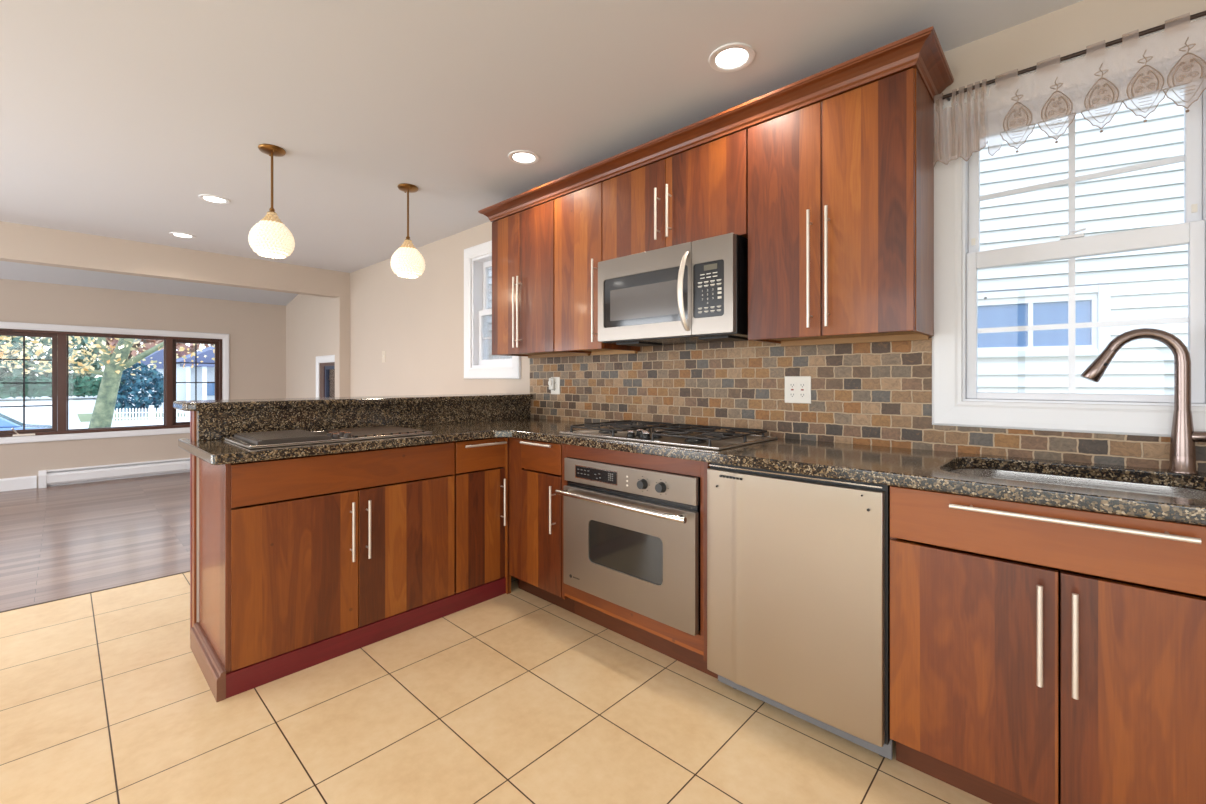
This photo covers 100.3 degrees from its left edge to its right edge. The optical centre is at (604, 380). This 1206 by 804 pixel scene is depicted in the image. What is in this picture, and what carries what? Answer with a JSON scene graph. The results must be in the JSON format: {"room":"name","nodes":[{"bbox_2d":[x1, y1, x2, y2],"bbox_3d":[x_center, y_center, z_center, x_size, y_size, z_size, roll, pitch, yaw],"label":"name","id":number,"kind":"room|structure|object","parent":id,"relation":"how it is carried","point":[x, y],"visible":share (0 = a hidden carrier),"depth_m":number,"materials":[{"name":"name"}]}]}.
{"room":"kitchen","nodes":[
{"label":"kitchen","id":0,"kind":"room"},
{"bbox_2d":[0,472,189,611],"bbox_3d":[-4.837,1.244,3.984,4.510,0.119,5.660,0,0,43],"label":"floor","id":1,"kind":"structure","parent":0,"point":[61,541],"depth_m":3.84,"materials":[{"name":"brown wood"}]},
{"bbox_2d":[0,279,285,487],"bbox_3d":[-6.516,-0.361,5.372,0.160,3.110,5.410,0,0,43],"label":"wall","id":2,"kind":"structure","parent":0,"point":[256,331],"depth_m":6.15,"materials":[{"name":"beige paint"}]},
{"bbox_2d":[0,476,36,491],"bbox_3d":[-7.199,1.117,4.505,0.018,0.135,2.810,0,0,43],"label":"baseboard","id":3,"kind":"structure","parent":2,"relation":"attached to","point":[28,482],"depth_m":5.43,"materials":[{"name":"white paint"}]},
{"bbox_2d":[38,458,189,487],"bbox_3d":[-5.475,1.091,6.326,0.066,0.187,2.175,0,0,43],"label":"baseboard heater","id":4,"kind":"object","parent":2,"relation":"attached to","point":[55,477],"visible":0.72,"depth_m":5.94,"materials":[{"name":"white paint"}]},
{"bbox_2d":[0,321,228,443],"bbox_3d":[-5.841,0.029,6.039,0.161,1.304,2.169,0,0,43],"label":"window","id":5,"kind":"structure","parent":2,"relation":"in","point":[59,360],"depth_m":5.87,"materials":[{"name":"white paint"}]},
{"bbox_2d":[0,261,297,305],"bbox_3d":[-5.643,-1.508,4.732,2.310,0.915,5.660,0,0,43],"label":"ceiling","id":6,"kind":"structure","parent":0,"point":[8,270],"depth_m":5.90,"materials":[{"name":"grey paint"}]},
{"bbox_2d":[0,221,349,396],"bbox_3d":[-4.838,-0.366,4.012,0.150,3.100,5.300,0,0,43],"label":"wall header","id":7,"kind":"structure","parent":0,"point":[19,243],"depth_m":4.77,"materials":[{"name":"beige paint"}]},
{"bbox_2d":[286,294,334,397],"bbox_3d":[-3.853,-0.361,6.762,2.150,3.110,0.250,0,0,43],"label":"wall","id":8,"kind":"structure","parent":0,"point":[310,320],"depth_m":6.69,"materials":[{"name":"beige paint"}]},
{"bbox_2d":[316,355,334,397],"bbox_3d":[-3.326,0.059,6.217,0.735,0.720,0.211,0,0,43],"label":"window","id":9,"kind":"structure","parent":8,"relation":"in","point":[325,371],"depth_m":6.25,"materials":[{"name":"white paint"}]},
{"bbox_2d":[0,572,990,803],"bbox_3d":[-0.712,1.244,0.666,6.050,0.120,4.910,0,0,43],"label":"floor","id":10,"kind":"structure","parent":0,"point":[515,697],"depth_m":1.74,"materials":[{"name":"beige tile"}]},
{"bbox_2d":[0,571,189,612],"bbox_3d":[-2.936,1.188,2.723,0.016,0.012,4.600,0,0,43],"label":"trim","id":11,"kind":"structure","parent":10,"relation":"on","point":[186,571],"depth_m":2.80,"materials":[{"name":"brown wood"}]},
{"bbox_2d":[190,411,510,701],"bbox_3d":[-1.014,0.660,2.759,0.703,1.048,1.892,0,0,43],"label":"base cabinet","id":12,"kind":"object","parent":10,"relation":"on","point":[289,557],"visible":0.89,"depth_m":2.18,"materials":[{"name":"brown wood"}]},
{"bbox_2d":[178,418,1205,525],"bbox_3d":[0.230,0.289,1.593,4.230,0.039,1.921,0,0,43],"label":"countertop","id":13,"kind":"structure","parent":12,"relation":"on","point":[929,470],"depth_m":1.72,"materials":[{"name":"brown stone"}]},
{"bbox_2d":[225,426,432,448],"bbox_3d":[-1.286,0.252,2.396,0.455,0.036,0.765,0,0,43],"label":"grill","id":14,"kind":"object","parent":13,"relation":"on","point":[253,440],"visible":1,"depth_m":2.24,"materials":[{"name":"silver metal"}]},
{"bbox_2d":[325,426,424,437],"bbox_3d":[-1.157,0.257,2.535,0.395,0.011,0.335,0,0,43],"label":"vent grille","id":15,"kind":"object","parent":14,"relation":"attached to","point":[378,430],"depth_m":2.51,"materials":[{"name":"silver metal"}]},
{"bbox_2d":[173,393,532,440],"bbox_3d":[-1.288,0.184,2.999,0.350,0.170,1.926,0,0,43],"label":"raised bar","id":16,"kind":"object","parent":13,"relation":"on","point":[216,419],"visible":1,"depth_m":2.69,"materials":[{"name":"stone"}]},
{"bbox_2d":[559,420,777,449],"bbox_3d":[0.285,0.248,2.434,0.915,0.043,0.530,0,0,43],"label":"gas cooktop","id":17,"kind":"object","parent":13,"relation":"in","point":[704,437],"visible":1,"depth_m":2.31,"materials":[{"name":"silver metal"}]},
{"bbox_2d":[950,468,1205,499],"bbox_3d":[1.353,0.397,1.439,0.645,0.174,0.475,0,0,43],"label":"undermount sink","id":18,"kind":"object","parent":13,"relation":"in","point":[1151,489],"visible":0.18,"depth_m":1.59,"materials":[{"name":"silver metal"}]},
{"bbox_2d":[1081,328,1205,473],"bbox_3d":[1.667,0.056,1.495,0.370,0.427,0.067,0,0,39],"label":"kitchen faucet","id":19,"kind":"object","parent":13,"relation":"on","point":[1182,459],"visible":1,"depth_m":1.47,"materials":[{"name":"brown metal"}]},
{"bbox_2d":[509,438,574,613],"bbox_3d":[-0.192,0.748,2.849,0.461,0.872,0.641,0,0,43],"label":"base cabinet","id":20,"kind":"object","parent":10,"relation":"on","point":[535,467],"visible":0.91,"depth_m":2.62,"materials":[{"name":"brown wood"}]},
{"bbox_2d":[562,444,717,678],"bbox_3d":[0.296,0.748,2.427,0.826,0.872,0.596,0,0,43],"label":"base cabinet","id":21,"kind":"object","parent":10,"relation":"on","point":[688,649],"visible":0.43,"depth_m":2.14,"materials":[{"name":"brown wood"}]},
{"bbox_2d":[556,458,699,635],"bbox_3d":[0.254,0.680,2.380,0.747,0.607,0.642,0,0,43],"label":"wall oven","id":22,"kind":"object","parent":21,"relation":"in","point":[631,535],"visible":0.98,"depth_m":2.14,"materials":[{"name":"silver metal"}]},
{"bbox_2d":[707,463,892,759],"bbox_3d":[0.814,0.750,1.920,0.612,0.868,0.614,0,0,43],"label":"dishwasher","id":23,"kind":"object","parent":10,"relation":"on","point":[798,565],"visible":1,"depth_m":1.65,"materials":[{"name":"silver metal"}]},
{"bbox_2d":[890,468,1205,803],"bbox_3d":[1.315,0.748,1.450,0.758,0.872,0.640,0,0,43],"label":"base cabinet","id":24,"kind":"object","parent":10,"relation":"on","point":[1040,654],"visible":0.94,"depth_m":1.26,"materials":[{"name":"brown wood"}]},
{"bbox_2d":[0,0,1082,272],"bbox_3d":[-1.518,-1.296,1.414,8.250,0.080,4.910,0,0,43],"label":"ceiling","id":25,"kind":"structure","parent":0,"point":[116,116],"depth_m":2.19,"materials":[{"name":"paint"}]},
{"bbox_2d":[169,232,195,237],"bbox_3d":[-3.647,-1.252,4.353,0.176,0.008,0.176,0,0,43],"label":"recessed light","id":26,"kind":"object","parent":25,"relation":"in","point":[177,234],"visible":1,"depth_m":4.35,"materials":[{"name":"white paint"}]},
{"bbox_2d":[174,234,190,236],"bbox_3d":[-3.647,-1.254,4.353,0.119,0.004,0.119,0,0,43],"label":"diffuser","id":27,"kind":"object","parent":26,"relation":"attached to","point":[177,235],"depth_m":4.35,"materials":[{"name":"white plastic"}]},
{"bbox_2d":[198,194,229,203],"bbox_3d":[-2.700,-1.252,3.487,0.176,0.008,0.176,0,0,43],"label":"recessed light","id":28,"kind":"object","parent":25,"relation":"in","point":[206,197],"visible":1,"depth_m":3.48,"materials":[{"name":"white paint"}]},
{"bbox_2d":[204,197,224,201],"bbox_3d":[-2.700,-1.254,3.487,0.119,0.004,0.119,0,0,43],"label":"diffuser","id":29,"kind":"object","parent":28,"relation":"attached to","point":[209,199],"depth_m":3.49,"materials":[{"name":"white plastic"}]},
{"bbox_2d":[248,144,294,258],"bbox_3d":[-1.805,-0.965,2.735,0.214,0.582,0.213,0,0,43],"label":"pendant lamp","id":30,"kind":"object","parent":25,"relation":"hanging from","point":[269,237],"visible":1,"depth_m":2.69,"materials":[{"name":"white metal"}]},
{"bbox_2d":[390,183,424,277],"bbox_3d":[-1.277,-0.965,3.273,0.214,0.582,0.213,0,0,43],"label":"pendant lamp","id":31,"kind":"object","parent":25,"relation":"hanging from","point":[406,261],"visible":1,"depth_m":3.22,"materials":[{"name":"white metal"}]},
{"bbox_2d":[508,150,539,164],"bbox_3d":[-0.453,-1.252,2.833,0.176,0.008,0.176,0,0,43],"label":"recessed light","id":32,"kind":"object","parent":25,"relation":"in","point":[524,157],"visible":1,"depth_m":2.83,"materials":[{"name":"white paint"}]},
{"bbox_2d":[513,153,533,161],"bbox_3d":[-0.453,-1.254,2.833,0.119,0.004,0.119,0,0,43],"label":"diffuser","id":33,"kind":"object","parent":32,"relation":"attached to","point":[517,157],"depth_m":2.83,"materials":[{"name":"white plastic"}]},
{"bbox_2d":[709,42,754,71],"bbox_3d":[0.496,-1.252,1.959,0.176,0.008,0.176,0,0,43],"label":"recessed light","id":34,"kind":"object","parent":25,"relation":"in","point":[731,57],"visible":1,"depth_m":1.95,"materials":[{"name":"white paint"}]},
{"bbox_2d":[716,48,747,67],"bbox_3d":[0.496,-1.254,1.959,0.119,0.004,0.119,0,0,43],"label":"diffuser","id":35,"kind":"object","parent":34,"relation":"attached to","point":[726,57],"depth_m":1.96,"materials":[{"name":"white plastic"}]},
{"bbox_2d":[350,0,1205,406],"bbox_3d":[0.098,-0.036,3.155,8.250,2.440,0.160,0,0,43],"label":"wall","id":36,"kind":"structure","parent":0,"point":[418,322],"depth_m":4.36,"materials":[{"name":"beige paint"}]},
{"bbox_2d":[382,351,385,362],"bbox_3d":[-2.317,-0.246,5.279,0.080,0.120,0.012,0,0,43],"label":"wall switch","id":37,"kind":"object","parent":36,"relation":"attached to","point":[383,352],"visible":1,"depth_m":5.28,"materials":[{"name":"beige plastic"}]},
{"bbox_2d":[464,240,520,378],"bbox_3d":[-0.843,-0.551,4.004,0.745,1.080,0.175,0,0,43],"label":"window","id":38,"kind":"structure","parent":36,"relation":"in","point":[479,361],"depth_m":4.14,"materials":[{"name":"white paint"}]},
{"bbox_2d":[492,200,590,357],"bbox_3d":[-0.429,-0.609,3.266,0.630,0.906,0.367,0,0,43],"label":"upper cabinet","id":39,"kind":"object","parent":36,"relation":"attached to","point":[522,242],"visible":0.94,"depth_m":3.14,"materials":[{"name":"brown wood"}]},
{"bbox_2d":[554,182,639,354],"bbox_3d":[-0.057,-0.609,2.921,0.382,0.906,0.367,0,0,43],"label":"upper cabinet","id":40,"kind":"object","parent":36,"relation":"attached to","point":[578,214],"visible":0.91,"depth_m":2.82,"materials":[{"name":"brown wood"}]},
{"bbox_2d":[602,129,747,260],"bbox_3d":[0.390,-0.833,2.506,0.834,0.458,0.367,0,0,43],"label":"upper cabinet","id":41,"kind":"object","parent":36,"relation":"attached to","point":[701,192],"visible":0.8,"depth_m":2.35,"materials":[{"name":"brown wood"}]},
{"bbox_2d":[478,26,953,221],"bbox_3d":[0.235,-1.100,2.634,2.590,0.074,0.390,0,0,43],"label":"crown molding","id":42,"kind":"structure","parent":36,"relation":"attached to","point":[922,51],"depth_m":2.02,"materials":[{"name":"brown wood"}]},
{"bbox_2d":[748,68,933,346],"bbox_3d":[0.921,-0.609,2.012,0.612,0.906,0.367,0,0,43],"label":"upper cabinet","id":43,"kind":"object","parent":36,"relation":"attached to","point":[841,187],"visible":1,"depth_m":1.86,"materials":[{"name":"brown wood"}]},
{"bbox_2d":[530,336,1205,471],"bbox_3d":[1.206,-0.018,2.008,4.745,0.595,0.012,0,0,43],"label":"tiled wall","id":44,"kind":"structure","parent":36,"relation":"attached to","point":[874,393],"depth_m":2.28,"materials":[{"name":"tile"}]},
{"bbox_2d":[551,377,559,393],"bbox_3d":[-0.334,0.037,3.425,0.090,0.117,0.007,0,0,43],"label":"wall outlet","id":45,"kind":"object","parent":44,"relation":"attached to","point":[556,390],"visible":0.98,"depth_m":3.41,"materials":[{"name":"white plastic"}]},
{"bbox_2d":[548,378,554,389],"bbox_3d":[-0.362,0.025,3.427,0.050,0.082,0.026,0,0,43],"label":"plug","id":46,"kind":"object","parent":45,"relation":"attached to","point":[551,382],"visible":1,"depth_m":3.42,"materials":[{"name":"white plastic"}]},
{"bbox_2d":[785,376,810,403],"bbox_3d":[0.881,0.043,2.296,0.121,0.123,0.008,0,0,43],"label":"wall outlet","id":47,"kind":"object","parent":44,"relation":"attached to","point":[797,388],"visible":1,"depth_m":2.29,"materials":[{"name":"white plastic"}]},
{"bbox_2d":[789,382,795,396],"bbox_3d":[0.863,0.043,2.310,0.034,0.068,0.002,0,0,43],"label":"receptacle","id":48,"kind":"object","parent":47,"relation":"attached to","point":[792,385],"depth_m":2.31,"materials":[{"name":"white plastic"}]},
{"bbox_2d":[799,382,805,396],"bbox_3d":[0.896,0.043,2.279,0.034,0.068,0.002,0,0,43],"label":"receptacle","id":49,"kind":"object","parent":47,"relation":"attached to","point":[802,385],"depth_m":2.28,"materials":[{"name":"white plastic"}]},
{"bbox_2d":[932,16,1205,436],"bbox_3d":[1.606,-0.449,1.730,0.790,1.241,0.175,0,0,43],"label":"window","id":50,"kind":"structure","parent":36,"relation":"in","point":[958,257],"depth_m":1.73,"materials":[{"name":"white paint"}]},
{"bbox_2d":[937,11,1205,100],"bbox_3d":[1.588,-1.056,1.616,0.872,0.050,0.066,0,0,43],"label":"curtain rod","id":51,"kind":"object","parent":36,"relation":"attached to","point":[1203,13],"visible":0.99,"depth_m":1.62,"materials":[{"name":"grey metal"}]},
{"bbox_2d":[934,37,1205,166],"bbox_3d":[1.539,-0.924,1.602,0.836,0.293,0.053,0,0,43],"label":"valance","id":52,"kind":"object","parent":51,"relation":"hanging from","point":[1145,65],"visible":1,"depth_m":1.57,"materials":[{"name":"beige fabric"}]},
{"label":"outside","id":53,"kind":"structure","parent":0,"visible":0},
{"bbox_3d":[-9.428,2.784,11.891,90.000,0.200,120.000,0,0,43],"label":"ground","id":54,"kind":"structure","parent":53,"visible":0},
{"bbox_2d":[0,336,214,427],"bbox_3d":[-11.960,-0.687,12.083,3.610,6.834,7.119,0,0,43],"label":"street tree","id":55,"kind":"object","parent":54,"relation":"on","point":[115,363],"visible":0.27,"depth_m":11.89,"materials":[{"name":"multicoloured plant"}]},
{"bbox_2d":[127,349,163,409],"bbox_3d":[-41.888,-0.066,46.740,7.600,5.500,4.100,0,0,43],"label":"garage","id":56,"kind":"structure","parent":54,"relation":"on","point":[158,356],"depth_m":44.16,"materials":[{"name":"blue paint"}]},
{"bbox_2d":[978,86,1187,394],"bbox_3d":[3.225,-0.091,4.271,13.600,5.550,0.651,0,0,27],"label":"window glass","id":57,"kind":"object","parent":54,"relation":"on","point":[1149,283],"visible":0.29,"depth_m":3.98,"materials":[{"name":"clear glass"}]},
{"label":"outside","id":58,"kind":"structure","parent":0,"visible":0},
{"bbox_2d":[77,411,187,421],"bbox_3d":[-31.315,2.659,42.108,10.800,0.050,17.500,0,0,43],"label":"lawn strip","id":59,"kind":"object","parent":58,"point":[82,417],"visible":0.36,"depth_m":36.53,"materials":[{"name":"green plant"}]},
{"bbox_2d":[115,363,163,417],"bbox_3d":[-32.760,0.715,35.276,3.186,3.938,3.489,0,0,43],"label":"evergreen shrub","id":60,"kind":"object","parent":59,"relation":"on","point":[138,382],"visible":0.73,"depth_m":34.92,"materials":[{"name":"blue plant"}]},
{"bbox_2d":[162,345,214,415],"bbox_3d":[-30.190,-0.366,44.202,10.400,6.100,12.100,0,0,43],"label":"house","id":61,"kind":"structure","parent":59,"relation":"on","point":[205,372],"depth_m":38.56,"materials":[{"name":"white paint"}]},
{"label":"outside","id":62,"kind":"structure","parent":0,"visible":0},
{"bbox_2d":[0,395,189,428],"bbox_3d":[-45.152,1.734,45.063,92.500,2.500,240.000,0,0,43],"label":"street","id":63,"kind":"structure","parent":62,"point":[42,415],"depth_m":40.58,"materials":[{"name":"grey asphalt"}]},
{"bbox_2d":[0,413,51,430],"bbox_3d":[-21.153,1.746,16.238,1.900,1.825,4.616,0,0,43],"label":"parked car","id":64,"kind":"object","parent":63,"relation":"on","point":[6,423],"visible":0.12,"depth_m":16.81,"materials":[{"name":"blue paint"}]},
{"bbox_2d":[0,336,103,377],"bbox_3d":[-72.430,-4.280,64.619,8.667,11.418,13.680,0,0,43],"label":"tree","id":65,"kind":"object","parent":63,"relation":"on","point":[15,341],"visible":0.27,"depth_m":63.89,"materials":[{"name":"green plant"}]},
{"bbox_2d":[0,375,125,398],"bbox_3d":[-62.273,0.665,43.174,3.174,2.419,54.640,0,0,43],"label":"hedge","id":66,"kind":"object","parent":63,"relation":"on","point":[78,386],"visible":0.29,"depth_m":49.49,"materials":[{"name":"green plant"}]},
{"bbox_2d":[112,405,189,421],"bbox_3d":[-26.183,2.159,33.453,11.245,1.050,0.316,0,0,-14],"label":"picket fence","id":67,"kind":"object","parent":63,"relation":"on","point":[151,412],"visible":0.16,"depth_m":32.51,"materials":[{"name":"white paint"}]},
{"bbox_2d":[97,338,213,361],"bbox_3d":[-53.734,-4.307,62.664,8.887,11.382,13.670,0,0,43],"label":"tree","id":68,"kind":"object","parent":63,"relation":"on","point":[148,343],"visible":0.04,"depth_m":59.94,"materials":[{"name":"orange plant"}]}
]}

